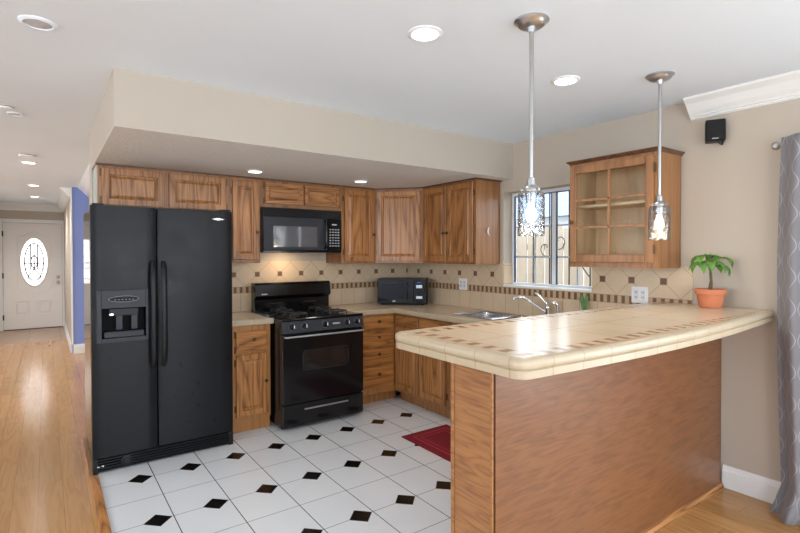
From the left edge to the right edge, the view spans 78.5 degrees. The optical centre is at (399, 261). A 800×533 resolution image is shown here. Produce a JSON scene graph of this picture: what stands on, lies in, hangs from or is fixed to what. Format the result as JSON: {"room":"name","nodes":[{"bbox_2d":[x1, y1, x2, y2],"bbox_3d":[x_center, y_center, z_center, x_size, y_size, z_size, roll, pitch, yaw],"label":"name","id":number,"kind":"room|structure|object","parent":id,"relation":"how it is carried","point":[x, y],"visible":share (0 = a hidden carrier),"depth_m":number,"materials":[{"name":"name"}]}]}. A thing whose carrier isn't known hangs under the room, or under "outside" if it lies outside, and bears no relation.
{"room":"kitchen","nodes":[
{"label":"kitchen","id":0,"kind":"room"},
{"bbox_2d":[0,210,63,329],"bbox_3d":[-7.098,0.104,9.700,1.660,2.430,0.150,-1,1,-36],"label":"wall","id":1,"kind":"structure","parent":0,"point":[4,214],"depth_m":9.54,"materials":[{"name":"beige paint"}]},
{"bbox_2d":[0,202,62,211],"bbox_3d":[-7.159,-1.043,9.475,1.078,0.130,0.120,-1,1,-36],"label":"trim","id":2,"kind":"structure","parent":1,"relation":"attached to","point":[3,206],"depth_m":9.46,"materials":[{"name":"white paint"}]},
{"bbox_2d":[2,223,62,329],"bbox_3d":[-7.162,0.283,9.559,0.932,2.045,0.106,-1,1,-36],"label":"door","id":3,"kind":"structure","parent":1,"relation":"in","point":[32,252],"depth_m":9.55,"materials":[{"name":"white paint"}]},
{"bbox_2d":[0,218,64,330],"bbox_3d":[-7.168,0.254,9.546,1.033,2.135,0.020,-1,1,-36],"label":"trim","id":4,"kind":"structure","parent":1,"relation":"attached to","point":[1,219],"depth_m":9.43,"materials":[{"name":"white paint"}]},
{"bbox_2d":[3,326,62,330],"bbox_3d":[-7.163,1.314,9.588,0.930,0.014,0.080,-1,1,-36],"label":"trim","id":5,"kind":"structure","parent":1,"relation":"attached to","point":[55,326],"depth_m":9.54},
{"bbox_2d":[64,198,72,352],"bbox_3d":[-5.754,0.117,8.574,0.122,2.430,3.250,-1,1,-36],"label":"wall","id":6,"kind":"structure","parent":0,"point":[67,231],"depth_m":8.21,"materials":[{"name":"beige paint"}]},
{"bbox_2d":[56,187,69,211],"bbox_3d":[-5.862,-1.031,8.499,0.120,0.130,3.220,-1,1,-36],"label":"trim","id":7,"kind":"structure","parent":6,"relation":"attached to","point":[64,193],"depth_m":7.91,"materials":[{"name":"white paint"}]},
{"bbox_2d":[64,320,71,352],"bbox_3d":[-5.803,1.265,8.541,0.016,0.136,3.230,-1,1,-36],"label":"baseboard","id":8,"kind":"structure","parent":6,"relation":"attached to","point":[65,326],"depth_m":8.00,"materials":[{"name":"white paint"}]},
{"bbox_2d":[70,188,73,344],"bbox_3d":[-4.805,0.072,7.171,0.017,2.284,0.135,-1,1,-36],"label":"trim","id":9,"kind":"structure","parent":6,"relation":"attached to","point":[70,188],"depth_m":7.12,"materials":[{"name":"white paint"}]},
{"bbox_2d":[72,187,88,353],"bbox_3d":[-3.325,0.118,8.251,3.645,2.430,0.120,-1,1,-36],"label":"wall","id":10,"kind":"structure","parent":0,"point":[80,201],"depth_m":7.17,"materials":[{"name":"paint"}]},
{"bbox_2d":[73,344,84,353],"bbox_3d":[-4.682,1.282,7.201,0.195,0.136,0.016,-1,1,-36],"label":"baseboard","id":11,"kind":"structure","parent":10,"relation":"attached to","point":[78,348],"depth_m":7.18,"materials":[{"name":"white paint"}]},
{"bbox_2d":[89,131,405,311],"bbox_3d":[-1.177,0.161,4.915,3.251,2.430,0.204,-1,1,-36],"label":"wall","id":12,"kind":"structure","parent":0,"point":[350,283],"depth_m":5.00,"materials":[{"name":"tile"}]},
{"bbox_2d":[93,165,228,210],"bbox_3d":[-1.939,-0.565,4.019,0.960,0.308,0.356,-1,1,-36],"label":"upper cabinet","id":13,"kind":"object","parent":12,"relation":"attached to","point":[112,185],"visible":0.88,"depth_m":3.84,"materials":[{"name":"brown wood"}]},
{"bbox_2d":[229,177,259,262],"bbox_3d":[-1.429,-0.355,4.369,0.271,0.738,0.374,-1,1,-36],"label":"upper cabinet","id":14,"kind":"object","parent":12,"relation":"attached to","point":[244,193],"visible":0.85,"depth_m":4.24,"materials":[{"name":"brown wood"}]},
{"bbox_2d":[96,163,501,189],"bbox_3d":[-0.748,-0.732,4.442,3.301,0.011,0.952,0,1,-14],"label":"trim","id":15,"kind":"structure","parent":12,"relation":"attached to","point":[96,163],"depth_m":4.35,"materials":[{"name":"brown wood"}]},
{"bbox_2d":[260,179,340,210],"bbox_3d":[-1.000,-0.608,4.698,0.814,0.242,0.356,-1,1,-36],"label":"upper cabinet","id":16,"kind":"object","parent":12,"relation":"attached to","point":[279,194],"visible":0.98,"depth_m":4.54,"materials":[{"name":"brown wood"}]},
{"bbox_2d":[260,207,341,252],"bbox_3d":[-0.981,-0.282,4.646,0.776,0.400,0.450,-1,1,-36],"label":"microwave","id":17,"kind":"object","parent":16,"relation":"attached to","point":[282,230],"visible":0.99,"depth_m":4.47,"materials":[{"name":"black plastic"}]},
{"bbox_2d":[326,187,374,263],"bbox_3d":[-0.498,-0.358,5.042,0.394,0.753,0.374,-1,1,-36],"label":"upper cabinet","id":18,"kind":"object","parent":12,"relation":"attached to","point":[357,204],"visible":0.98,"depth_m":4.91,"materials":[{"name":"brown wood"}]},
{"bbox_2d":[91,67,512,189],"bbox_3d":[-0.715,-0.889,4.131,3.101,0.310,1.602,-1,1,-36],"label":"soffit","id":19,"kind":"structure","parent":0,"point":[142,119],"depth_m":3.31,"materials":[{"name":"paint"}]},
{"bbox_2d":[246,170,263,172],"bbox_3d":[-1.173,-0.726,3.965,0.136,0.010,0.136,-1,1,-36],"label":"recessed light","id":20,"kind":"object","parent":19,"relation":"in","point":[249,171],"visible":1,"depth_m":3.94,"materials":[{"name":"white plastic"}]},
{"bbox_2d":[354,180,367,182],"bbox_3d":[-0.359,-0.734,4.510,0.136,0.010,0.136,-1,1,-36],"label":"recessed light","id":21,"kind":"object","parent":19,"relation":"in","point":[356,181],"visible":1,"depth_m":4.49,"materials":[{"name":"white plastic"}]},
{"bbox_2d":[0,0,799,204],"bbox_3d":[-2.526,-1.058,3.495,7.900,0.050,15.600,-1,1,-36],"label":"ceiling","id":22,"kind":"structure","parent":0,"point":[360,57],"depth_m":2.44,"materials":[{"name":"paint"}]},
{"bbox_2d":[0,104,13,110],"bbox_3d":[-2.623,-1.018,3.252,0.100,0.022,0.100,-1,1,-36],"label":"smoke detector","id":23,"kind":"object","parent":22,"relation":"attached to","point":[4,107],"visible":1,"depth_m":3.23,"materials":[{"name":"white plastic"}]},
{"bbox_2d":[6,111,23,116],"bbox_3d":[-2.685,-1.026,3.417,0.100,0.010,0.100,-1,1,-36],"label":"recessed light","id":24,"kind":"object","parent":22,"relation":"in","point":[17,114],"visible":1,"depth_m":3.41,"materials":[{"name":"paint"}]},
{"bbox_2d":[18,153,36,157],"bbox_3d":[-3.678,-1.038,4.834,0.150,0.022,0.150,-1,1,-36],"label":"smoke detector","id":25,"kind":"object","parent":22,"relation":"attached to","point":[19,154],"visible":1,"depth_m":4.80,"materials":[{"name":"white plastic"}]},
{"bbox_2d":[19,161,37,163],"bbox_3d":[-3.947,-1.049,5.207,0.156,0.010,0.156,-1,1,-36],"label":"recessed light","id":26,"kind":"object","parent":22,"relation":"in","point":[25,162],"visible":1,"depth_m":5.18,"materials":[{"name":"white plastic"}]},
{"bbox_2d":[18,15,56,30],"bbox_3d":[-1.539,-1.009,2.082,0.136,0.010,0.136,-1,1,-36],"label":"recessed light","id":27,"kind":"object","parent":22,"relation":"in","point":[35,22],"visible":1,"depth_m":2.07,"materials":[{"name":"paint"}]},
{"bbox_2d":[408,25,442,41],"bbox_3d":[0.112,-1.013,2.187,0.156,0.010,0.156,-1,1,-36],"label":"recessed light","id":28,"kind":"object","parent":22,"relation":"in","point":[422,33],"visible":1,"depth_m":2.17,"materials":[{"name":"white plastic"}]},
{"bbox_2d":[514,12,549,235],"bbox_3d":[0.556,-0.562,2.074,0.146,0.910,0.146,-1,1,-36],"label":"pendant lamp","id":29,"kind":"object","parent":22,"relation":"hanging from","point":[531,22],"visible":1,"depth_m":2.06,"materials":[{"name":"grey metal"}]},
{"bbox_2d":[523,177,538,202],"bbox_3d":[0.556,-0.301,2.078,0.068,0.107,0.068,-1,1,-36],"label":"socket","id":30,"kind":"object","parent":29,"relation":"attached to","point":[531,190],"depth_m":2.06,"materials":[{"name":"silver metal"}]},
{"bbox_2d":[551,75,579,85],"bbox_3d":[0.940,-1.022,2.778,0.156,0.010,0.156,-1,1,-36],"label":"recessed light","id":31,"kind":"object","parent":22,"relation":"in","point":[565,80],"visible":1,"depth_m":2.76,"materials":[{"name":"white plastic"}]},
{"bbox_2d":[645,70,674,239],"bbox_3d":[1.436,-0.572,2.709,0.146,0.910,0.146,-1,1,-36],"label":"pendant lamp","id":32,"kind":"object","parent":22,"relation":"hanging from","point":[658,77],"visible":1,"depth_m":2.70,"materials":[{"name":"grey metal"}]},
{"bbox_2d":[653,195,665,214],"bbox_3d":[1.436,-0.311,2.713,0.068,0.107,0.068,-1,1,-36],"label":"socket","id":33,"kind":"object","parent":32,"relation":"attached to","point":[659,204],"depth_m":2.69,"materials":[{"name":"silver metal"}]},
{"bbox_2d":[0,327,799,532],"bbox_3d":[-3.225,1.410,4.501,7.900,0.050,13.200,-1,1,-36],"label":"floor","id":34,"kind":"structure","parent":0,"point":[356,472],"depth_m":3.16,"materials":[{"name":"white tile"}]},
{"bbox_2d":[81,437,111,532],"bbox_3d":[-1.573,1.403,2.604,0.049,0.011,3.110,-1,1,-36],"label":"trim","id":35,"kind":"structure","parent":34,"relation":"on","point":[101,513],"depth_m":2.84,"materials":[{"name":"brown wood"}]},
{"bbox_2d":[83,203,232,475],"bbox_3d":[-1.850,0.502,3.745,0.910,1.782,0.878,-1,1,-36],"label":"refrigerator","id":36,"kind":"object","parent":34,"relation":"on","point":[158,282],"visible":1,"depth_m":3.42,"materials":[{"name":"black metal"}]},
{"bbox_2d":[232,324,270,433],"bbox_3d":[-1.396,0.953,4.234,0.350,0.866,0.676,-1,1,-36],"label":"base cabinet","id":37,"kind":"object","parent":34,"relation":"on","point":[250,344],"visible":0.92,"depth_m":4.00,"materials":[{"name":"brown wood"}]},
{"bbox_2d":[232,311,273,326],"bbox_3d":[-1.391,0.495,4.235,0.367,0.046,0.653,-1,1,-36],"label":"countertop","id":38,"kind":"structure","parent":37,"relation":"on","point":[242,318],"depth_m":4.06,"materials":[{"name":"tile"}]},
{"bbox_2d":[251,280,363,428],"bbox_3d":[-0.838,0.791,4.445,0.766,1.182,0.796,-1,1,-36],"label":"gas range","id":39,"kind":"object","parent":34,"relation":"on","point":[316,348],"visible":0.98,"depth_m":4.18,"materials":[{"name":"black metal"}]},
{"bbox_2d":[255,308,362,321],"bbox_3d":[-0.832,0.475,4.431,0.766,0.020,0.648,-1,1,-36],"label":"cooktop","id":40,"kind":"object","parent":39,"relation":"in","point":[313,314],"depth_m":4.33,"materials":[{"name":"black metal"}]},
{"bbox_2d":[361,313,395,403],"bbox_3d":[-0.392,0.942,4.960,0.542,0.866,0.676,-1,1,-36],"label":"base cabinet","id":41,"kind":"object","parent":34,"relation":"on","point":[379,329],"visible":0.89,"depth_m":4.73,"materials":[{"name":"brown wood"}]},
{"bbox_2d":[395,313,451,418],"bbox_3d":[0.421,0.944,4.670,0.645,0.866,0.839,-1,1,-36],"label":"base cabinet","id":42,"kind":"object","parent":34,"relation":"on","point":[422,381],"visible":0.44,"depth_m":4.49,"materials":[{"name":"brown wood"}]},
{"bbox_2d":[401,424,450,461],"bbox_3d":[0.461,1.386,3.644,0.470,0.010,0.890,-1,1,-36],"label":"rug","id":43,"kind":"object","parent":34,"relation":"on","point":[437,440],"visible":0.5,"depth_m":3.79,"materials":[{"name":"red fabric"}]},
{"bbox_3d":[1.149,0.957,3.687,0.618,0.866,1.604,-1,1,-36],"label":"cabinet","id":44,"kind":"object","parent":34,"relation":"on","visible":0},
{"bbox_2d":[329,302,529,323],"bbox_3d":[0.531,0.493,4.138,1.082,0.046,3.063,-1,1,-36],"label":"countertop","id":45,"kind":"structure","parent":44,"relation":"on","point":[440,312],"depth_m":4.71,"materials":[{"name":"tile"}]},
{"bbox_2d":[378,277,427,304],"bbox_3d":[0.034,0.319,5.256,0.515,0.274,0.331,0,1,6],"label":"countertop microwave","id":46,"kind":"object","parent":45,"relation":"on","point":[390,290],"visible":1,"depth_m":5.12,"materials":[{"name":"black plastic"}]},
{"bbox_2d":[452,310,528,320],"bbox_3d":[0.869,0.543,4.119,0.448,0.156,0.836,-1,1,-36],"label":"sink","id":47,"kind":"object","parent":45,"relation":"in","point":[488,315],"visible":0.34,"depth_m":4.38,"materials":[{"name":"silver metal"}]},
{"bbox_2d":[551,301,559,312],"bbox_3d":[1.255,0.393,3.937,0.072,0.148,0.044,0,1,28],"label":"sprayer","id":48,"kind":"object","parent":47,"relation":"on","point":[553,302],"visible":0.66,"depth_m":3.92,"materials":[{"name":"silver metal"}]},
{"bbox_2d":[513,293,549,314],"bbox_3d":[1.096,0.363,4.070,0.315,0.204,0.064,0,1,27],"label":"faucet","id":49,"kind":"object","parent":45,"relation":"on","point":[546,310],"visible":0.93,"depth_m":4.04,"materials":[{"name":"silver metal"}]},
{"bbox_2d":[578,292,587,309],"bbox_3d":[1.408,0.353,3.735,0.084,0.244,0.084,0,1,-11],"label":"succulent","id":50,"kind":"object","parent":45,"relation":"on","point":[583,302],"visible":0.59,"depth_m":3.72,"materials":[{"name":"green plant"}]},
{"bbox_2d":[451,338,723,532],"bbox_3d":[1.111,0.881,2.528,2.051,1.050,0.246,-1,1,-36],"label":"peninsula base","id":51,"kind":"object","parent":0,"point":[634,445],"depth_m":2.21,"materials":[{"name":"brown wood"}]},
{"bbox_2d":[395,302,774,379],"bbox_3d":[1.080,0.322,2.410,2.230,0.067,0.743,-1,1,-36],"label":"breakfast bar","id":52,"kind":"object","parent":51,"relation":"on","point":[531,347],"visible":1,"depth_m":1.96,"materials":[{"name":"tile"}]},
{"bbox_2d":[689,252,732,307],"bbox_3d":[1.860,0.113,2.948,0.237,0.333,0.200,-1,1,-36],"label":"potted plant","id":53,"kind":"object","parent":52,"relation":"on","point":[710,297],"visible":1,"depth_m":2.92,"materials":[{"name":"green plant"}]},
{"bbox_2d":[406,98,799,482],"bbox_3d":[2.491,0.189,2.482,0.158,2.430,8.054,-1,1,-36],"label":"wall","id":54,"kind":"structure","parent":0,"point":[730,190],"depth_m":3.07,"materials":[{"name":"beige paint"}]},
{"bbox_2d":[375,188,422,262],"bbox_3d":[0.015,-0.361,5.215,0.640,0.753,0.695,-1,1,-36],"label":"upper cabinet","id":55,"kind":"object","parent":54,"relation":"attached to","point":[398,212],"visible":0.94,"depth_m":4.98,"materials":[{"name":"brown wood"}]},
{"bbox_2d":[422,179,499,263],"bbox_3d":[0.556,-0.355,4.711,0.355,0.753,0.754,-1,1,-36],"label":"upper cabinet","id":56,"kind":"object","parent":54,"relation":"attached to","point":[457,217],"visible":1,"depth_m":4.49,"materials":[{"name":"brown wood"}]},
{"bbox_2d":[459,278,466,289],"bbox_3d":[0.629,0.229,4.914,0.010,0.115,0.115,-1,1,-36],"label":"wall outlet","id":57,"kind":"object","parent":54,"relation":"attached to","point":[462,281],"visible":1,"depth_m":4.92,"materials":[{"name":"white plastic"}]},
{"bbox_2d":[533,222,533,282],"bbox_3d":[1.231,-0.079,4.424,0.078,0.539,0.005,-1,1,-36],"label":"window grille","id":58,"kind":"object","parent":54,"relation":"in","point":[533,222],"depth_m":4.48,"materials":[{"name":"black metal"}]},
{"bbox_2d":[541,193,550,283],"bbox_3d":[1.310,-0.198,4.313,0.078,0.781,0.094,-1,1,-36],"label":"window grille","id":59,"kind":"object","parent":54,"relation":"in","point":[550,193],"depth_m":4.34,"materials":[{"name":"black metal"}]},
{"bbox_2d":[503,186,591,292],"bbox_3d":[1.269,-0.193,4.165,0.162,0.857,0.900,-1,1,-36],"label":"window","id":60,"kind":"structure","parent":54,"relation":"in","point":[554,285],"depth_m":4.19,"materials":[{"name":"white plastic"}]},
{"bbox_2d":[558,191,569,284],"bbox_3d":[1.418,-0.195,4.163,0.078,0.778,0.110,-1,1,-36],"label":"window grille","id":61,"kind":"object","parent":54,"relation":"in","point":[569,191],"depth_m":4.18,"materials":[{"name":"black metal"}]},
{"bbox_2d":[582,267,590,285],"bbox_3d":[1.544,0.122,3.994,0.078,0.145,0.073,-1,1,-36],"label":"window grille","id":62,"kind":"object","parent":54,"relation":"in","point":[589,274],"depth_m":4.02,"materials":[{"name":"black metal"}]},
{"bbox_2d":[566,146,684,268],"bbox_3d":[1.526,-0.338,3.382,0.356,0.759,0.673,-1,1,-36],"label":"display cabinet","id":63,"kind":"object","parent":54,"relation":"attached to","point":[611,196],"visible":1,"depth_m":3.42,"materials":[{"name":"brown wood"}]},
{"bbox_2d":[577,200,644,209],"bbox_3d":[1.559,-0.391,3.405,0.242,0.018,0.591,-1,1,-36],"label":"shelf","id":64,"kind":"object","parent":63,"relation":"attached to","point":[630,205],"depth_m":3.44,"materials":[{"name":"brown wood"}]},
{"bbox_2d":[631,286,647,302],"bbox_3d":[1.688,0.236,3.451,0.010,0.115,0.118,-1,1,-36],"label":"wall outlet","id":65,"kind":"object","parent":54,"relation":"attached to","point":[639,294],"visible":0.98,"depth_m":3.45,"materials":[{"name":"white plastic"}]},
{"bbox_2d":[705,118,725,144],"bbox_3d":[1.949,-0.793,3.029,0.107,0.158,0.094,0,1,29],"label":"wall speaker","id":66,"kind":"object","parent":54,"relation":"attached to","point":[715,130],"visible":1,"depth_m":3.00,"materials":[{"name":"black plastic"}]},
{"bbox_2d":[683,70,799,120],"bbox_3d":[3.277,-0.947,1.153,0.120,0.123,4.902,-1,1,-36],"label":"trim","id":67,"kind":"structure","parent":54,"relation":"attached to","point":[783,87],"depth_m":2.87,"materials":[{"name":"white paint"}]},
{"bbox_2d":[722,464,780,503],"bbox_3d":[2.118,1.332,2.881,0.016,0.136,0.394,-1,1,-36],"label":"baseboard","id":68,"kind":"structure","parent":54,"relation":"attached to","point":[759,487],"depth_m":2.92,"materials":[{"name":"white paint"}]},
{"bbox_2d":[771,142,780,149],"bbox_3d":[2.797,-0.634,1.859,0.077,0.057,2.302,-1,1,-36],"label":"curtain rod","id":69,"kind":"object","parent":54,"relation":"attached to","point":[775,146],"visible":0.44,"depth_m":2.75,"materials":[{"name":"silver metal"}]},
{"bbox_2d":[769,133,799,524],"bbox_3d":[2.196,0.360,2.510,0.146,2.081,0.500,-1,1,-36],"label":"curtain","id":70,"kind":"object","parent":69,"relation":"hanging from","point":[786,504],"visible":1,"depth_m":2.64,"materials":[{"name":"grey fabric"}]},
{"bbox_3d":[-3.439,0.153,5.750,0.120,2.430,3.800,-1,1,-36],"label":"wall","id":71,"kind":"structure","parent":0,"visible":0},
{"bbox_2d":[78,163,89,196],"bbox_3d":[-3.548,-0.996,5.669,0.130,0.130,3.780,-1,1,-36],"label":"trim","id":72,"kind":"structure","parent":71,"relation":"attached to","point":[84,186],"depth_m":6.46,"materials":[{"name":"white paint"}]},
{"label":"outside","id":73,"kind":"structure","parent":0,"visible":0},
{"bbox_3d":[5.300,1.352,8.198,10.950,0.040,16.000,-1,1,-36],"label":"ground","id":74,"kind":"structure","parent":73,"visible":0},
{"bbox_2d":[517,226,591,285],"bbox_3d":[1.997,0.455,6.122,0.080,1.800,8.525,-1,1,-36],"label":"fence","id":75,"kind":"object","parent":74,"relation":"on","point":[522,246],"visible":0.02,"depth_m":6.28,"materials":[{"name":"beige wood"}]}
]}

